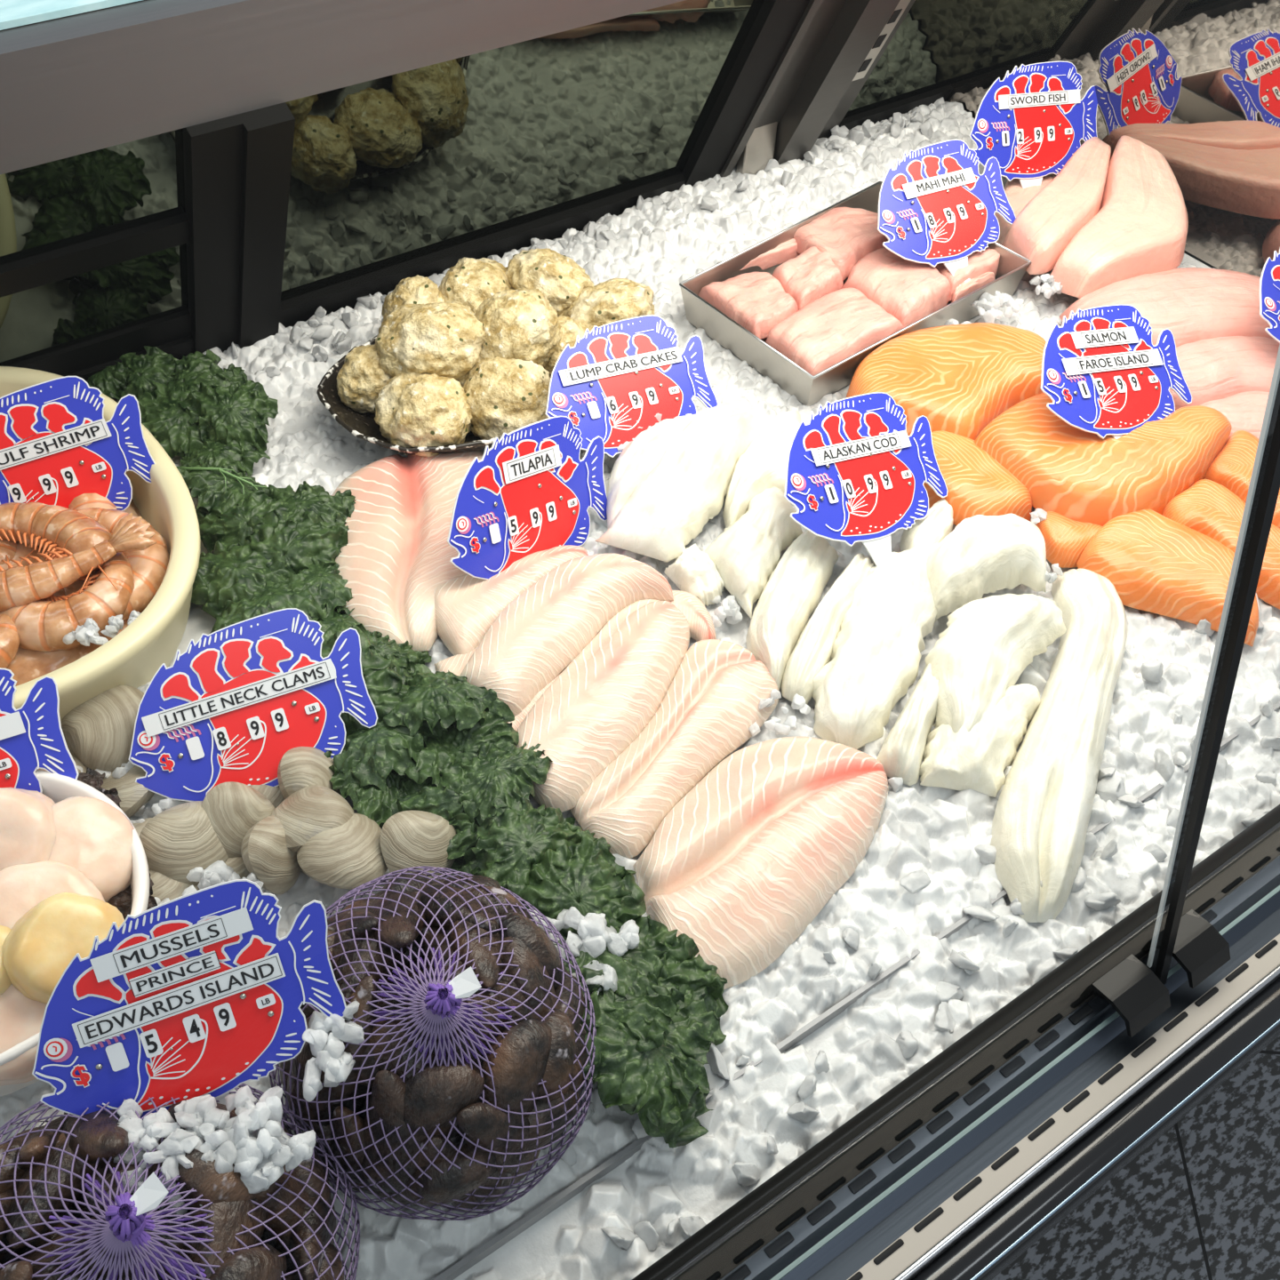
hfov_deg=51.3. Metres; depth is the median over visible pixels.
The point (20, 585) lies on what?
shrimp
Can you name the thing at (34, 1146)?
mussel
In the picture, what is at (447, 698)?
kale leaf
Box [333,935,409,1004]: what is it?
mussel
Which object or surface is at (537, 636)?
fillet
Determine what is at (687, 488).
fillet
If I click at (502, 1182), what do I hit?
mussel
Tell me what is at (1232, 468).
salmon fillet
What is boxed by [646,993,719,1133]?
kale leaf
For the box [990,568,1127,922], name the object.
fillet
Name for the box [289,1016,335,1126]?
mussel
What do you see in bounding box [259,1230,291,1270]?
mussel
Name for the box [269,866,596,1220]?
net bag
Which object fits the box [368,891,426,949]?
mussel
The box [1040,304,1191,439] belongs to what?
price sign
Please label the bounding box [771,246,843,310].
mahi portion
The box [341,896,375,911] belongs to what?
mussel
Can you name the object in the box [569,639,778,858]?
fillet
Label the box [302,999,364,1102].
heap
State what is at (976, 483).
salmon fillet
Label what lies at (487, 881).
mussel
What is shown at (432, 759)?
kale leaf
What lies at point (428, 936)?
mussel
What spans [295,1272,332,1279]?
mussel
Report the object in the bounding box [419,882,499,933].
mussel
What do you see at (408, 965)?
mussel
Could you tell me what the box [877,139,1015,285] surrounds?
price sign
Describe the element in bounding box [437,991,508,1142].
mussel
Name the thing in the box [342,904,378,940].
mussel
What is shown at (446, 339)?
cake
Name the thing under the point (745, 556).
fillet
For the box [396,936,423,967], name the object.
mussel
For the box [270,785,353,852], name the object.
clam
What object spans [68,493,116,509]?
shrimp
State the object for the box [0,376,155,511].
price sign
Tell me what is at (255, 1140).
heap
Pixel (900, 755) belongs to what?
fillet
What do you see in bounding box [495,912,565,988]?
mussel
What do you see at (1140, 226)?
steak
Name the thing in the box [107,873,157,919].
mussel
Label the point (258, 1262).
mussel
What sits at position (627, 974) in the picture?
kale leaf
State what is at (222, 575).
kale leaf
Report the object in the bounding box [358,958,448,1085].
mussel
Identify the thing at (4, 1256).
mussel
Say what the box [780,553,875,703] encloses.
fillet
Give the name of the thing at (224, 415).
kale leaf
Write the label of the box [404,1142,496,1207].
mussel
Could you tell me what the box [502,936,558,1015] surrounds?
mussel
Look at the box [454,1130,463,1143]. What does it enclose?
mussel
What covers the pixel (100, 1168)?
mussel
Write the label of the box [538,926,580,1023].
mussel
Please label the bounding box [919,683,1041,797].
fillet
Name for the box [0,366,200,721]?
bowl
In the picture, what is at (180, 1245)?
mussel
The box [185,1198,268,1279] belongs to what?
mussel
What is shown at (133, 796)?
clam
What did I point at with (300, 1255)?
mussel
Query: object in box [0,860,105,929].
scallop
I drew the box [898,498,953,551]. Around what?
fillet
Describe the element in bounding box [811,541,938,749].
fillet
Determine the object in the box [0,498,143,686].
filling
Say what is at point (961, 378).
salmon fillet
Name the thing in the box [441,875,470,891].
mussel
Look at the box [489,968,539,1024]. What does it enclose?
mussel
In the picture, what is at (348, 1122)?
mussel
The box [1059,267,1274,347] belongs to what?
pink loin
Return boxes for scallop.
[0,787,55,870]
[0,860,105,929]
[0,925,11,995]
[0,984,46,1086]
[1,891,124,1004]
[48,796,134,902]
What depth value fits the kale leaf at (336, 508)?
0.90 m
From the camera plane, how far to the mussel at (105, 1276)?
0.51 m
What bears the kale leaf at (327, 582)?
on the crushed ice at (934, 830)
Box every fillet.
[331,451,483,652]
[434,544,588,655]
[434,647,477,676]
[459,553,673,715]
[507,672,561,730]
[513,599,689,812]
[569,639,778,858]
[595,399,770,562]
[606,405,717,527]
[633,736,888,989]
[664,543,724,607]
[668,590,716,641]
[702,486,802,618]
[722,409,801,527]
[745,530,839,690]
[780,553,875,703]
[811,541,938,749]
[845,322,1046,440]
[876,663,938,785]
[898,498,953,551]
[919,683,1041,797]
[923,430,1031,525]
[924,593,1066,733]
[926,513,1046,618]
[944,0,1279,277]
[973,392,1231,526]
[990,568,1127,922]
[1035,511,1102,567]
[1075,508,1258,646]
[1161,479,1279,609]
[1202,430,1279,527]
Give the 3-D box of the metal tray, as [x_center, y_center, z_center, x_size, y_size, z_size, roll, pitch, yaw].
[0.174,-0.296,1.121,0.267,0.035,0.174,-31,55,-28]
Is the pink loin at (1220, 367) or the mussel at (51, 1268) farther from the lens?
the pink loin at (1220, 367)
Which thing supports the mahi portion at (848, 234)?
in the metal tray
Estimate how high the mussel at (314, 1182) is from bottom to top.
0.065 m
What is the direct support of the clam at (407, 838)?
on the crushed ice at (934, 830)
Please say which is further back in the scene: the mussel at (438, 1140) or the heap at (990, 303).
the heap at (990, 303)
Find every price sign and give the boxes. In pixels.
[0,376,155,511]
[0,667,79,793]
[32,879,346,1119]
[128,608,377,801]
[447,416,607,579]
[544,314,718,457]
[784,392,947,566]
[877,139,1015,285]
[968,60,1097,188]
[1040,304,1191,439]
[1259,248,1279,343]
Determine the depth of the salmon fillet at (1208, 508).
0.93 m
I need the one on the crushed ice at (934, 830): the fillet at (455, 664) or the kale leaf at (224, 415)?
the fillet at (455, 664)
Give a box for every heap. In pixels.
[62,610,140,646]
[76,681,263,905]
[113,1085,315,1218]
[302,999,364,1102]
[529,906,639,998]
[579,413,679,459]
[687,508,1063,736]
[944,273,1062,325]
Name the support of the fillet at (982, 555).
on the crushed ice at (934, 830)
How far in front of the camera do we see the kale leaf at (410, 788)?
0.76 m
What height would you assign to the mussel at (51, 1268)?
0.036 m
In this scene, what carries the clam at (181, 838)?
on the clam at (237, 864)
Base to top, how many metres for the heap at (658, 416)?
0.020 m
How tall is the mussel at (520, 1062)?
0.056 m
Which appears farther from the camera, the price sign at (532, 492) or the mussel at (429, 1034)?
the price sign at (532, 492)
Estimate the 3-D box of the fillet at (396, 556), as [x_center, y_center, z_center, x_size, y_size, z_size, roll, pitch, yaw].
[-0.147,-0.071,0.898,0.133,0.019,0.197,-6,47,-8]
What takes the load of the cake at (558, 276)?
on the serving dish
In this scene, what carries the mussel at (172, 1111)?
in the net bag at (126, 1218)
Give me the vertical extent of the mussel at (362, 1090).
0.054 m
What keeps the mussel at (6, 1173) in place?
in the net bag at (126, 1218)
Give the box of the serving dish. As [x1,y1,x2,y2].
[316,335,502,455]
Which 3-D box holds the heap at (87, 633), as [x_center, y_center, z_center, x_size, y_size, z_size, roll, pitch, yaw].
[-0.307,-0.006,0.767,0.047,0.013,0.021,-24,52,-23]
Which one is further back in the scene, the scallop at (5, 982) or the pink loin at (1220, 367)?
the pink loin at (1220, 367)
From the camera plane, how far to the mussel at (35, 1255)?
0.52 m
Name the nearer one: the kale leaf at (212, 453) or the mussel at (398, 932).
the mussel at (398, 932)
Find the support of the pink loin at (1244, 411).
on the crushed ice at (934, 830)
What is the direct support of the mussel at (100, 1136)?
in the net bag at (126, 1218)
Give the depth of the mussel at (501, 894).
0.64 m
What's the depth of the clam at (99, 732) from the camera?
0.75 m
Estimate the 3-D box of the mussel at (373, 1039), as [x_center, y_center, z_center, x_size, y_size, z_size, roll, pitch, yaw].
[-0.111,0.182,0.591,0.058,0.036,0.031,23,50,18]
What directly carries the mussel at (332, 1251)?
in the net bag at (126, 1218)
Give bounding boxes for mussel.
[0,1126,42,1193]
[0,1186,16,1254]
[0,1244,28,1264]
[0,1260,32,1279]
[6,1132,95,1248]
[7,1249,28,1263]
[14,1116,65,1171]
[14,1216,115,1279]
[28,1196,83,1251]
[32,1261,98,1279]
[62,1109,128,1163]
[63,1112,73,1121]
[78,1198,93,1218]
[85,1137,166,1216]
[102,1252,174,1279]
[104,1176,190,1279]
[168,1099,237,1129]
[175,1148,255,1207]
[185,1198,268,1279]
[208,1243,287,1279]
[255,1164,309,1263]
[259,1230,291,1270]
[279,960,334,1084]
[280,1060,290,1091]
[280,1124,290,1134]
[284,1263,297,1279]
[286,1070,303,1123]
[288,1196,335,1279]
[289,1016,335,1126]
[289,1134,331,1205]
[295,975,377,1111]
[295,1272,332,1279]
[296,1108,335,1167]
[301,916,353,1018]
[320,1243,343,1279]
[322,1160,377,1195]
[327,912,343,959]
[330,1105,365,1184]
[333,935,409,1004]
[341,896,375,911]
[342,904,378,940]
[343,1099,366,1119]
[351,1094,370,1108]
[352,1084,371,1096]
[355,1069,420,1192]
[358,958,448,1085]
[365,1016,435,1088]
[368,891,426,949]
[374,1135,456,1207]
[375,875,501,896]
[376,963,400,999]
[379,872,432,895]
[392,956,423,988]
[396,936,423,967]
[403,1056,485,1143]
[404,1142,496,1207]
[417,925,486,993]
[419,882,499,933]
[428,1033,438,1054]
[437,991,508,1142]
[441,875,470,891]
[447,902,503,988]
[450,1170,511,1211]
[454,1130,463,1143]
[456,1101,540,1187]
[466,885,535,923]
[479,1017,551,1117]
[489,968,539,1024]
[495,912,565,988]
[495,1088,579,1172]
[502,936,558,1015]
[537,1008,575,1101]
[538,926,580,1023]
[542,1057,583,1149]
[553,970,584,1033]
[575,1024,587,1065]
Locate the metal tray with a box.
[679,181,1031,406]
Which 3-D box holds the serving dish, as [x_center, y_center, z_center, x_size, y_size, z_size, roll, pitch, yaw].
[-0.110,-0.207,1.020,0.272,0.027,0.188,-26,53,-24]
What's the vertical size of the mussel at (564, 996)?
0.054 m
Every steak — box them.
[994,173,1055,245]
[1002,136,1111,274]
[1050,135,1188,298]
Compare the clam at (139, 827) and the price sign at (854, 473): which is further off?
the price sign at (854, 473)
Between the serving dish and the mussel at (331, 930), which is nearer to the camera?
the mussel at (331, 930)
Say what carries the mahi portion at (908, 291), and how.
in the metal tray
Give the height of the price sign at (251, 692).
0.087 m
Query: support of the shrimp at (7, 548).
on the filling
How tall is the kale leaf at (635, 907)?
0.038 m
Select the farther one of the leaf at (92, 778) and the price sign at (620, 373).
the price sign at (620, 373)
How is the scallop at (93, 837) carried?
in the bowl at (59, 788)
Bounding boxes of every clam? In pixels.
[60,684,143,771]
[69,751,87,773]
[100,765,154,817]
[132,817,151,836]
[139,800,228,885]
[148,867,198,901]
[198,856,249,890]
[201,781,275,857]
[240,815,301,894]
[249,784,284,807]
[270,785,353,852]
[277,746,342,799]
[296,813,387,888]
[379,810,456,880]
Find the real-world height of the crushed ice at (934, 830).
0.046 m
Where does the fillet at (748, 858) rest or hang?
on the crushed ice at (934, 830)
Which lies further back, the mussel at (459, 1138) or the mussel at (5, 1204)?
the mussel at (459, 1138)
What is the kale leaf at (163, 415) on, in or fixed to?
on the crushed ice at (934, 830)
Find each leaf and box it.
[77,768,121,808]
[86,362,127,399]
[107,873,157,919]
[110,345,185,399]
[136,380,204,458]
[165,349,231,393]
[176,457,269,517]
[178,438,270,490]
[179,379,278,455]
[191,539,291,619]
[195,489,301,552]
[208,577,346,634]
[223,363,247,386]
[245,509,348,580]
[268,480,355,524]
[284,563,354,615]
[309,608,372,645]
[311,522,349,568]
[321,623,423,732]
[324,750,406,825]
[333,720,447,791]
[344,622,431,674]
[379,775,431,828]
[382,664,497,735]
[383,653,413,685]
[396,739,509,833]
[397,736,464,786]
[436,696,519,764]
[445,800,534,862]
[445,856,481,876]
[454,741,552,829]
[466,797,595,888]
[505,831,631,931]
[554,927,652,1000]
[563,816,610,850]
[580,988,713,1148]
[597,960,728,1111]
[607,965,676,1051]
[610,864,651,948]
[621,938,684,1017]
[634,914,726,999]
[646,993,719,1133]
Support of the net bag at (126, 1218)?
on the display case
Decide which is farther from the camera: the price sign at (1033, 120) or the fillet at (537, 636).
the price sign at (1033, 120)
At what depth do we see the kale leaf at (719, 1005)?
0.68 m
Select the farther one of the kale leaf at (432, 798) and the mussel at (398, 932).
the kale leaf at (432, 798)
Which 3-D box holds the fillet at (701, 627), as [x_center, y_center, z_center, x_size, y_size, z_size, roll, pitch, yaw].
[0.030,-0.018,0.866,0.050,0.014,0.036,18,49,14]
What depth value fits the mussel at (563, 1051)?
0.60 m
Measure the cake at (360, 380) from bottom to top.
0.052 m
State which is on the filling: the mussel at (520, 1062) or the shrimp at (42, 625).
the shrimp at (42, 625)
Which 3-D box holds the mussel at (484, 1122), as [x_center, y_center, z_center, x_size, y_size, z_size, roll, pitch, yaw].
[-0.061,0.223,0.596,0.036,0.071,0.025,-26,53,-25]
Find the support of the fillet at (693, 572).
on the crushed ice at (934, 830)
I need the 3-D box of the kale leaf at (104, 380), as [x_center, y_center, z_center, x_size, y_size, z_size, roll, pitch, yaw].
[-0.406,-0.199,1.009,0.053,0.030,0.066,7,47,4]
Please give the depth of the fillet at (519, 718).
0.80 m
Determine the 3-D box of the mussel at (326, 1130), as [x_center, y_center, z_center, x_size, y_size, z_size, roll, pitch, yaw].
[-0.141,0.227,0.618,0.025,0.053,0.045,-26,53,-24]
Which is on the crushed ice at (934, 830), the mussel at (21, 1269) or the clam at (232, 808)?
the clam at (232, 808)
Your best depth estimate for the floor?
1.48 m
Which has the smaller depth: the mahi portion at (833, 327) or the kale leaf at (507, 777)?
the kale leaf at (507, 777)
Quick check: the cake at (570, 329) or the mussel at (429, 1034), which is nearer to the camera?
the mussel at (429, 1034)
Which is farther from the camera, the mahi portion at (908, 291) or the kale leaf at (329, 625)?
the mahi portion at (908, 291)
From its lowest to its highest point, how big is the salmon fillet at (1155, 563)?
0.029 m
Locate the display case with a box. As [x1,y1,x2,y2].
[0,0,1279,1279]
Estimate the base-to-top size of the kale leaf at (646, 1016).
0.040 m
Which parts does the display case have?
door, door handle rail, door frame, door post, door post, door frame, door, door post, door frame, door, rail, bumper trim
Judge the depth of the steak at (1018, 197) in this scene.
1.21 m
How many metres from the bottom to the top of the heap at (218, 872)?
0.036 m
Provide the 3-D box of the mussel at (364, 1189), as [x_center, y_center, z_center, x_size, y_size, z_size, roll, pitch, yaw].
[-0.116,0.245,0.614,0.068,0.030,0.024,12,47,8]
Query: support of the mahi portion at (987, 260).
in the metal tray
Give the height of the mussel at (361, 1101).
0.035 m
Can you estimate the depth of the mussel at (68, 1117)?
0.56 m
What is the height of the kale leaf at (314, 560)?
0.022 m
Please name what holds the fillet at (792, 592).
on the crushed ice at (934, 830)
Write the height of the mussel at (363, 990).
0.055 m
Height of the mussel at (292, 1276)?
0.043 m
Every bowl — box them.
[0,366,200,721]
[0,769,149,1096]
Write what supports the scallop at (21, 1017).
in the bowl at (59, 788)
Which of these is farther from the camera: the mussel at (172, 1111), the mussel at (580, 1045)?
the mussel at (580, 1045)
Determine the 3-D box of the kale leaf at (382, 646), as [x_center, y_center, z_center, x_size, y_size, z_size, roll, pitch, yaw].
[-0.163,0.015,0.820,0.063,0.029,0.058,3,47,0]
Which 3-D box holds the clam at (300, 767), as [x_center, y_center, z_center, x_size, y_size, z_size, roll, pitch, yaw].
[-0.184,0.081,0.758,0.038,0.038,0.041,32,53,25]
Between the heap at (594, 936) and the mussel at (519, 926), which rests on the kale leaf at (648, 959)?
the heap at (594, 936)
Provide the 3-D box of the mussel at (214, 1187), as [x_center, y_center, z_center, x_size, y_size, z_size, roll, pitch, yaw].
[-0.169,0.224,0.555,0.035,0.057,0.042,27,51,21]
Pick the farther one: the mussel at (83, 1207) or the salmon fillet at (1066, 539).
the salmon fillet at (1066, 539)
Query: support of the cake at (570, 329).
on the serving dish
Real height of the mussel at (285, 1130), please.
0.067 m
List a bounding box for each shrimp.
[0,502,117,592]
[0,512,156,612]
[0,539,17,564]
[0,546,135,652]
[0,613,20,668]
[21,507,169,621]
[53,588,65,600]
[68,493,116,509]
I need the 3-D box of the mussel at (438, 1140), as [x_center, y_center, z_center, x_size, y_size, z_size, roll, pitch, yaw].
[-0.099,0.234,0.593,0.045,0.062,0.022,7,47,4]
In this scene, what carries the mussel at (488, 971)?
in the net bag at (440, 1003)
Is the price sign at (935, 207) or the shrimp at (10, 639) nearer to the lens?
the shrimp at (10, 639)
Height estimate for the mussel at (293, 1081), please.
0.061 m
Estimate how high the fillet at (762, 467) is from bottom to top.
0.029 m
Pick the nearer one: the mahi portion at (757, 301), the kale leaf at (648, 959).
the kale leaf at (648, 959)
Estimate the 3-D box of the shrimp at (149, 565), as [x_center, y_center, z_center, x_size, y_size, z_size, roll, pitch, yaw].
[-0.334,-0.046,0.821,0.085,0.032,0.095,-14,49,-15]
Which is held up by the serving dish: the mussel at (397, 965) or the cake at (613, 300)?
the cake at (613, 300)
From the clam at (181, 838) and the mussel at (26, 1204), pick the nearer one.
the mussel at (26, 1204)
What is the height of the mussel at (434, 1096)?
0.054 m
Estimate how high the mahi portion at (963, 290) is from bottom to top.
0.016 m
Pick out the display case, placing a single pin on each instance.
(179, 178)
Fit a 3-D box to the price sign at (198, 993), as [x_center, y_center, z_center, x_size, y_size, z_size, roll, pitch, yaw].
[-0.190,0.162,0.564,0.130,0.086,0.069,-16,49,-16]
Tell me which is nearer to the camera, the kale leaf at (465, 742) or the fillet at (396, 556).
the kale leaf at (465, 742)
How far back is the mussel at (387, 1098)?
0.57 m
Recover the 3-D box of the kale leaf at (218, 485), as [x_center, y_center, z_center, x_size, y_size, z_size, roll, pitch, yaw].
[-0.284,-0.096,0.916,0.074,0.048,0.065,8,47,5]
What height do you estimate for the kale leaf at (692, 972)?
0.044 m
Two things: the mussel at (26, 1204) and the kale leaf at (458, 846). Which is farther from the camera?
the kale leaf at (458, 846)
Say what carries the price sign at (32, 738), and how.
in the bowl at (59, 788)
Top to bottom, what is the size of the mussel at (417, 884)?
0.053 m
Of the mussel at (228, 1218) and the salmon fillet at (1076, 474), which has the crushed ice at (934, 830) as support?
the salmon fillet at (1076, 474)
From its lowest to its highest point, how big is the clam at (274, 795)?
0.026 m
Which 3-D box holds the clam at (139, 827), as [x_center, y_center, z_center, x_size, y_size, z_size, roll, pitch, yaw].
[-0.271,0.118,0.736,0.040,0.032,0.045,30,52,23]
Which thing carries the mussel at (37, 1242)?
in the net bag at (126, 1218)
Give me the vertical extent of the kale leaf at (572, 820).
0.039 m
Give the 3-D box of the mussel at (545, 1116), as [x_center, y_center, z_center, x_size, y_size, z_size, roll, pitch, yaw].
[-0.052,0.224,0.607,0.024,0.036,0.063,34,54,26]
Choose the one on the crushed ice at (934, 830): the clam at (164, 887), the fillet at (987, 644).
the clam at (164, 887)
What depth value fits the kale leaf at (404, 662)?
0.81 m
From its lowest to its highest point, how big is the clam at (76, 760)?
0.034 m
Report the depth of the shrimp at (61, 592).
0.80 m
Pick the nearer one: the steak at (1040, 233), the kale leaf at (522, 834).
the kale leaf at (522, 834)
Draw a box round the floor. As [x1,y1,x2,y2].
[992,1035,1279,1279]
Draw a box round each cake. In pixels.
[336,344,391,414]
[374,300,485,381]
[374,371,472,456]
[381,274,446,321]
[438,256,512,314]
[458,360,480,385]
[462,356,550,439]
[474,288,561,367]
[504,248,594,316]
[543,316,586,377]
[559,278,654,332]
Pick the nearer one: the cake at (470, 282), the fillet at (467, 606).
the fillet at (467, 606)
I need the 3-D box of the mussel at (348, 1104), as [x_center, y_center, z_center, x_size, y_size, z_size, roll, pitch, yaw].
[-0.147,0.220,0.642,0.028,0.042,0.062,-35,57,-30]
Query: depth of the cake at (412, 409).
0.93 m
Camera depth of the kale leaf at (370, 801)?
0.75 m
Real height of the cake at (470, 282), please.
0.057 m
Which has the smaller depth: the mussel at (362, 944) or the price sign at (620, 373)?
the mussel at (362, 944)
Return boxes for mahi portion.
[697,272,798,339]
[740,238,799,270]
[765,287,903,375]
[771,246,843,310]
[793,207,887,280]
[840,247,951,327]
[935,247,999,297]
[950,272,995,303]
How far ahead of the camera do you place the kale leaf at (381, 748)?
0.76 m
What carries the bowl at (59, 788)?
on the crushed ice at (934, 830)
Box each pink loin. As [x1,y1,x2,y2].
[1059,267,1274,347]
[1168,336,1279,410]
[1200,391,1269,439]
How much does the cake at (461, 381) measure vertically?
0.056 m
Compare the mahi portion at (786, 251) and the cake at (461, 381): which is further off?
the mahi portion at (786, 251)
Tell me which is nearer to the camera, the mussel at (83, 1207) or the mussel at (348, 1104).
the mussel at (83, 1207)
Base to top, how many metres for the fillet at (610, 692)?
0.026 m
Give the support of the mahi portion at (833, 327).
in the metal tray
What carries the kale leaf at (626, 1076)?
on the crushed ice at (934, 830)
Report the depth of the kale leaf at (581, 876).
0.70 m
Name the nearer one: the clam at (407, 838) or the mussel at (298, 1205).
the mussel at (298, 1205)
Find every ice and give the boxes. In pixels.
[0,96,1279,1279]
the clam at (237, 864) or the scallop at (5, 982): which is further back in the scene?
the clam at (237, 864)
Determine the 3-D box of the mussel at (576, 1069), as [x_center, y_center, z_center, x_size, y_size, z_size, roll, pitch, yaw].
[-0.044,0.215,0.632,0.038,0.070,0.027,-35,57,-30]
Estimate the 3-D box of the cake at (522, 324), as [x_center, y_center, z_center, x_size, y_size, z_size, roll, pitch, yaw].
[-0.093,-0.228,0.987,0.068,0.062,0.074,35,55,27]
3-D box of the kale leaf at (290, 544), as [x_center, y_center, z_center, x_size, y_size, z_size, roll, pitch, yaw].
[-0.232,-0.049,0.879,0.068,0.045,0.070,12,47,9]
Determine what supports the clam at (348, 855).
on the crushed ice at (934, 830)
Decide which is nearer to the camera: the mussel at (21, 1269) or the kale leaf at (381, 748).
the mussel at (21, 1269)
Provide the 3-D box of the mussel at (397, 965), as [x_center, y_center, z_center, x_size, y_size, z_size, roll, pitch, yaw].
[-0.128,0.164,0.635,0.029,0.050,0.064,15,48,12]
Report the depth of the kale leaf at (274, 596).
0.83 m
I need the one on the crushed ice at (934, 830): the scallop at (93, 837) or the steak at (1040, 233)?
the steak at (1040, 233)
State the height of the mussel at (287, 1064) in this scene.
0.041 m
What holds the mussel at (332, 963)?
in the net bag at (440, 1003)
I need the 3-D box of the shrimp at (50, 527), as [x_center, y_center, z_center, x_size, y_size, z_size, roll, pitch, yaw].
[-0.372,-0.057,0.806,0.154,0.033,0.076,10,47,7]
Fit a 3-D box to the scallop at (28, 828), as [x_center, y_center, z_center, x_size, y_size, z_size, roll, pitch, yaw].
[-0.315,0.100,0.664,0.055,0.056,0.061,-2,47,-4]
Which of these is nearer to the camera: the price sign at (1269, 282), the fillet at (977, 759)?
the fillet at (977, 759)
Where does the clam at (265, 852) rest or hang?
on the crushed ice at (934, 830)
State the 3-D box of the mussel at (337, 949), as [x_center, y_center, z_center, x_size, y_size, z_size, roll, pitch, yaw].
[-0.148,0.153,0.619,0.030,0.039,0.057,31,53,24]
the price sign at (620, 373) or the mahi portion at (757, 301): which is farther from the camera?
the mahi portion at (757, 301)
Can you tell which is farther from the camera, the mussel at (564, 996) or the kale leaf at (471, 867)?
the kale leaf at (471, 867)
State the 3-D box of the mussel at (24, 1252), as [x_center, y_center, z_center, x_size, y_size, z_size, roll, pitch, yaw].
[-0.246,0.272,0.543,0.024,0.057,0.045,-17,50,-18]
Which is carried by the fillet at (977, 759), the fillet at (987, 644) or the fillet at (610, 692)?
the fillet at (987, 644)
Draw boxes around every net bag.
[0,1083,359,1279]
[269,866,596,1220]
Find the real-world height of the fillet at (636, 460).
0.045 m
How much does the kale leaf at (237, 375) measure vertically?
0.026 m
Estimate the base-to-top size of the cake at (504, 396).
0.060 m
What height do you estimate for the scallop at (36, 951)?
0.052 m
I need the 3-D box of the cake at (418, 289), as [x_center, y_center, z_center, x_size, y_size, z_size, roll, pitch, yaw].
[-0.173,-0.251,1.028,0.053,0.054,0.060,1,47,-2]

